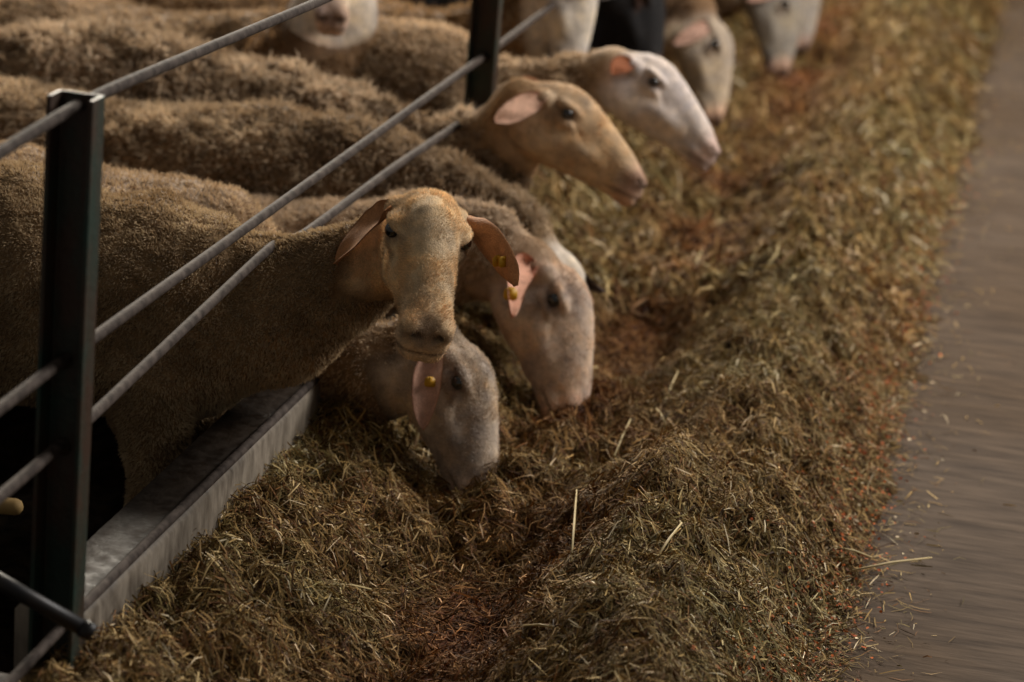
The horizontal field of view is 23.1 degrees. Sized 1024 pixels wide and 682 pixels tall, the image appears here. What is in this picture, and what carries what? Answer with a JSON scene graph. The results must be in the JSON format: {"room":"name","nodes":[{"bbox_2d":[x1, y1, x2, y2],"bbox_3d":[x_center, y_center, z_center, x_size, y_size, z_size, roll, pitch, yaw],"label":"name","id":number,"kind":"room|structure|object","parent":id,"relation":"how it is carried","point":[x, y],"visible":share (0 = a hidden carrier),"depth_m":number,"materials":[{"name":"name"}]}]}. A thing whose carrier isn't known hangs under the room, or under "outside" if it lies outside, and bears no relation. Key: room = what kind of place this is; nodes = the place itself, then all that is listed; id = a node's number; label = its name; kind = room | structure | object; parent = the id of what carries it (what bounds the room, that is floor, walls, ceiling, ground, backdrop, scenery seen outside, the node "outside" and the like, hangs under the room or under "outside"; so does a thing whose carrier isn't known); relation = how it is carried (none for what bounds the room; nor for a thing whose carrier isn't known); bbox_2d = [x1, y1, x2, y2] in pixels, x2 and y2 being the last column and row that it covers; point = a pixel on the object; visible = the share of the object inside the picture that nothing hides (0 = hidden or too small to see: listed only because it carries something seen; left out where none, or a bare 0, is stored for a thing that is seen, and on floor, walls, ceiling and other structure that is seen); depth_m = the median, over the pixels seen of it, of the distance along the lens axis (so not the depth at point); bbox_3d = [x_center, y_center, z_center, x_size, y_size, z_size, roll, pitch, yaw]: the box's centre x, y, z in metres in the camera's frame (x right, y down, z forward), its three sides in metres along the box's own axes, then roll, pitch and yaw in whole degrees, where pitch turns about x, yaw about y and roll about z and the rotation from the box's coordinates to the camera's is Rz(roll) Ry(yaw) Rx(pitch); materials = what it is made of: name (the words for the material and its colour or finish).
{"room":"farm building","nodes":[
{"label":"farm building","id":0,"kind":"room"},
{"bbox_2d":[0,498,23,515],"bbox_3d":[-0.767,0.235,3.609,0.128,0.033,0.025,8,18,11],"label":"wooden pole","id":1,"kind":"object","parent":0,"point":[10,506],"visible":1,"depth_m":3.59,"materials":[{"name":"brown wood"}]},
{"bbox_2d":[0,405,127,673],"bbox_3d":[-1.699,-0.645,7.470,3.970,0.076,11.000,8,18,11],"label":"floor","id":2,"kind":"structure","parent":0,"point":[107,479],"depth_m":4.73,"materials":[{"name":"black"}]},
{"bbox_2d":[0,673,23,681],"bbox_3d":[-0.789,0.778,2.633,0.100,0.331,1.367,8,18,11],"label":"kerb","id":3,"kind":"object","parent":2,"relation":"on","point":[3,676],"visible":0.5,"depth_m":3.22,"materials":[{"name":"concrete"}]},
{"bbox_2d":[14,380,321,668],"bbox_3d":[-0.497,0.384,3.839,0.104,0.401,1.100,8,18,11],"label":"kerb","id":4,"kind":"object","parent":2,"relation":"on","point":[113,541],"visible":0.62,"depth_m":3.69,"materials":[{"name":"concrete"}]},
{"bbox_2d":[0,138,500,496],"bbox_3d":[-0.700,0.035,4.410,1.453,0.743,0.404,8,18,11],"label":"sheep","id":5,"kind":"object","parent":2,"relation":"on","point":[452,403],"visible":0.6,"depth_m":4.21},
{"bbox_2d":[0,159,518,505],"bbox_3d":[-0.698,0.081,4.092,1.451,0.845,0.411,9,18,15],"label":"sheep","id":6,"kind":"object","parent":2,"relation":"on","point":[295,313],"visible":0.88,"depth_m":3.91},
{"bbox_2d":[0,73,604,292],"bbox_3d":[-0.610,-0.161,5.081,1.639,0.727,0.426,8,18,11],"label":"sheep","id":7,"kind":"object","parent":2,"relation":"on","point":[271,147],"visible":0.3,"depth_m":4.88},
{"bbox_2d":[243,0,378,78],"bbox_3d":[-0.821,-0.518,5.736,1.080,0.981,0.410,9,18,13],"label":"sheep","id":8,"kind":"object","parent":2,"relation":"on","point":[335,34],"visible":0.17,"depth_m":5.46},
{"bbox_2d":[0,13,646,206],"bbox_3d":[-0.554,-0.269,5.314,1.695,0.801,0.408,8,18,10],"label":"sheep","id":9,"kind":"object","parent":2,"relation":"on","point":[527,122],"visible":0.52,"depth_m":5.13},
{"bbox_2d":[110,0,597,61],"bbox_3d":[-0.592,-0.637,6.225,1.598,0.949,0.420,8,18,11],"label":"sheep","id":10,"kind":"object","parent":2,"relation":"on","point":[570,24],"visible":0.09,"depth_m":5.99},
{"bbox_2d":[0,0,719,171],"bbox_3d":[-0.429,-0.388,5.767,1.823,0.776,0.445,8,18,11],"label":"sheep","id":11,"kind":"object","parent":2,"relation":"on","point":[410,57],"visible":0.31,"depth_m":5.53},
{"bbox_2d":[380,314,395,322],"bbox_3d":[-0.262,0.086,4.904,0.082,0.366,1.117,8,18,11],"label":"kerb","id":12,"kind":"object","parent":2,"relation":"on","point":[383,317],"visible":0.02,"depth_m":4.76,"materials":[{"name":"concrete"}]},
{"bbox_2d":[249,187,595,415],"bbox_3d":[-0.545,-0.030,4.815,1.460,0.642,0.400,8,18,11],"label":"sheep","id":13,"kind":"object","parent":2,"relation":"on","point":[547,319],"visible":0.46,"depth_m":4.60},
{"bbox_2d":[395,0,664,57],"bbox_3d":[-0.181,-0.696,6.691,1.184,0.845,0.426,8,18,11],"label":"sheep","id":14,"kind":"object","parent":2,"relation":"on","point":[638,26],"visible":0.07,"depth_m":6.46},
{"bbox_2d":[662,0,733,125],"bbox_3d":[-0.010,-0.792,7.196,1.298,0.750,0.418,8,18,9],"label":"sheep","id":15,"kind":"object","parent":2,"relation":"on","point":[702,46],"visible":0.11,"depth_m":6.99},
{"bbox_2d":[714,0,801,78],"bbox_3d":[0.214,-1.005,7.926,1.404,0.752,0.433,8,18,11],"label":"sheep","id":16,"kind":"object","parent":2,"relation":"on","point":[775,24],"visible":0.22,"depth_m":7.71},
{"bbox_2d":[795,0,820,52],"bbox_3d":[0.358,-1.189,8.547,1.395,0.751,0.426,8,18,9],"label":"sheep","id":17,"kind":"object","parent":2,"relation":"on","point":[810,9],"visible":0.12,"depth_m":8.33},
{"bbox_2d":[363,0,1023,681],"bbox_3d":[2.005,-0.172,6.739,3.620,0.300,11.000,8,18,11],"label":"floor","id":18,"kind":"structure","parent":0,"point":[986,630],"depth_m":4.70,"materials":[{"name":"concrete"}]},
{"bbox_2d":[28,89,104,674],"bbox_3d":[-0.570,0.125,3.156,0.110,0.894,0.100,8,18,11],"label":"steel post","id":19,"kind":"object","parent":18,"relation":"on","point":[73,160],"visible":0.75,"depth_m":3.12,"materials":[{"name":"grey metal"}]},
{"bbox_2d":[0,572,96,640],"bbox_3d":[-0.614,0.310,3.099,0.203,0.115,0.024,5,17,2],"label":"bar","id":20,"kind":"object","parent":19,"relation":"attached to","point":[84,629],"visible":1,"depth_m":3.10,"materials":[{"name":"metal"}]},
{"bbox_2d":[3,376,318,681],"bbox_3d":[-0.598,0.411,3.140,0.018,0.067,2.400,8,18,11],"label":"fence rail","id":21,"kind":"object","parent":19,"relation":"attached to","point":[145,543],"visible":0.92,"depth_m":3.52,"materials":[{"name":"metal"}]},
{"bbox_2d":[0,0,331,159],"bbox_3d":[0.092,-1.038,5.703,0.027,0.093,8.300,8,18,11],"label":"fence rail","id":22,"kind":"object","parent":19,"relation":"attached to","point":[25,136],"visible":0.97,"depth_m":3.25,"materials":[{"name":"metal"}]},
{"bbox_2d":[464,0,502,108],"bbox_3d":[-0.065,-0.537,5.289,0.110,0.950,0.100,8,18,11],"label":"steel post","id":23,"kind":"object","parent":18,"relation":"on","point":[485,15],"visible":0.22,"depth_m":5.26,"materials":[{"name":"grey metal"}]},
{"bbox_2d":[0,24,594,503],"bbox_3d":[0.057,-0.664,5.822,0.015,0.093,8.300,8,18,11],"label":"fence rail","id":24,"kind":"object","parent":23,"relation":"attached to","point":[116,392],"visible":0.62,"depth_m":3.61,"materials":[{"name":"metal"}]},
{"bbox_2d":[20,0,1003,681],"bbox_3d":[0.768,-0.568,6.859,1.060,0.233,9.300,8,18,11],"label":"hay feed","id":25,"kind":"object","parent":18,"relation":"on","point":[31,674],"visible":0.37,"depth_m":4.14,"materials":[{"name":"brown plant"}]},
{"bbox_2d":[19,260,922,681],"bbox_3d":[0.083,0.256,4.003,1.011,0.233,2.841,8,18,11],"label":"hay","id":26,"kind":"object","parent":25,"relation":"on","point":[684,437],"visible":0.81,"depth_m":3.93},
{"bbox_2d":[330,583,371,589],"bbox_3d":[-0.243,0.371,3.775,0.004,0.049,0.117,14,20,27],"label":"stem","id":27,"kind":"object","parent":26,"relation":"on","point":[333,584],"visible":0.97,"depth_m":3.78,"materials":[{"name":"beige plant"}]},
{"bbox_2d":[520,623,557,628],"bbox_3d":[0.038,0.402,3.515,0.004,0.031,0.080,-9,22,-37],"label":"stem","id":28,"kind":"object","parent":26,"relation":"on","point":[538,624],"visible":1,"depth_m":3.52,"materials":[{"name":"beige plant"}]},
{"bbox_2d":[570,489,576,561],"bbox_3d":[0.096,0.283,3.868,0.004,0.020,0.344,5,17,2],"label":"stem","id":29,"kind":"object","parent":26,"relation":"on","point":[575,505],"visible":1,"depth_m":3.84,"materials":[{"name":"beige plant"}]},
{"bbox_2d":[613,418,630,456],"bbox_3d":[0.193,0.167,4.362,0.004,0.008,0.192,7,18,9],"label":"stem","id":30,"kind":"object","parent":26,"relation":"on","point":[619,443],"visible":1,"depth_m":4.33,"materials":[{"name":"beige plant"}]},
{"bbox_2d":[657,522,682,555],"bbox_3d":[0.233,0.294,3.696,0.004,0.018,0.118,11,18,19],"label":"stem","id":31,"kind":"object","parent":26,"relation":"on","point":[679,525],"visible":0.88,"depth_m":3.69,"materials":[{"name":"beige plant"}]},
{"bbox_2d":[663,370,678,402],"bbox_3d":[0.294,0.083,4.612,0.004,0.008,0.207,7,18,9],"label":"stem","id":32,"kind":"object","parent":26,"relation":"on","point":[678,370],"visible":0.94,"depth_m":4.62,"materials":[{"name":"beige plant"}]},
{"bbox_2d":[837,547,871,557],"bbox_3d":[0.563,0.347,4.104,0.067,0.024,0.004,-2,19,-20],"label":"stem","id":33,"kind":"object","parent":26,"relation":"on","point":[842,548],"visible":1,"depth_m":4.10,"materials":[{"name":"beige plant"}]},
{"bbox_2d":[851,557,931,570],"bbox_3d":[0.623,0.365,4.098,0.171,0.008,0.004,-6,20,-31],"label":"stem","id":34,"kind":"object","parent":26,"relation":"on","point":[907,560],"visible":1,"depth_m":4.09,"materials":[{"name":"beige plant"}]},
{"bbox_2d":[527,0,1010,359],"bbox_3d":[1.073,-0.998,8.207,1.035,0.248,6.262,8,18,11],"label":"hay","id":35,"kind":"object","parent":25,"relation":"on","point":[648,273],"visible":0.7,"depth_m":6.29},
{"bbox_2d":[683,110,991,681],"bbox_3d":[0.749,-0.023,5.101,0.331,0.186,4.504,8,18,11],"label":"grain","id":36,"kind":"object","parent":25,"relation":"on","point":[895,384],"visible":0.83,"depth_m":4.38,"materials":[{"name":"beige plant"}]},
{"bbox_2d":[737,0,1023,681],"bbox_3d":[1.181,-0.344,6.345,0.466,0.136,8.032,8,18,11],"label":"scattered chaff","id":37,"kind":"object","parent":18,"relation":"on","point":[982,7],"visible":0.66,"depth_m":4.65,"materials":[{"name":"beige plant"}]},
{"bbox_3d":[0.452,-1.189,7.487,0.110,0.950,0.100,8,18,11],"label":"steel post","id":38,"kind":"object","parent":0,"visible":0},
{"bbox_2d":[0,2,555,415],"bbox_3d":[0.065,-0.756,5.793,0.018,0.039,8.300,8,18,11],"label":"fence rail","id":39,"kind":"object","parent":38,"relation":"attached to","point":[15,396],"visible":0.92,"depth_m":3.77,"materials":[{"name":"metal"}]}
]}

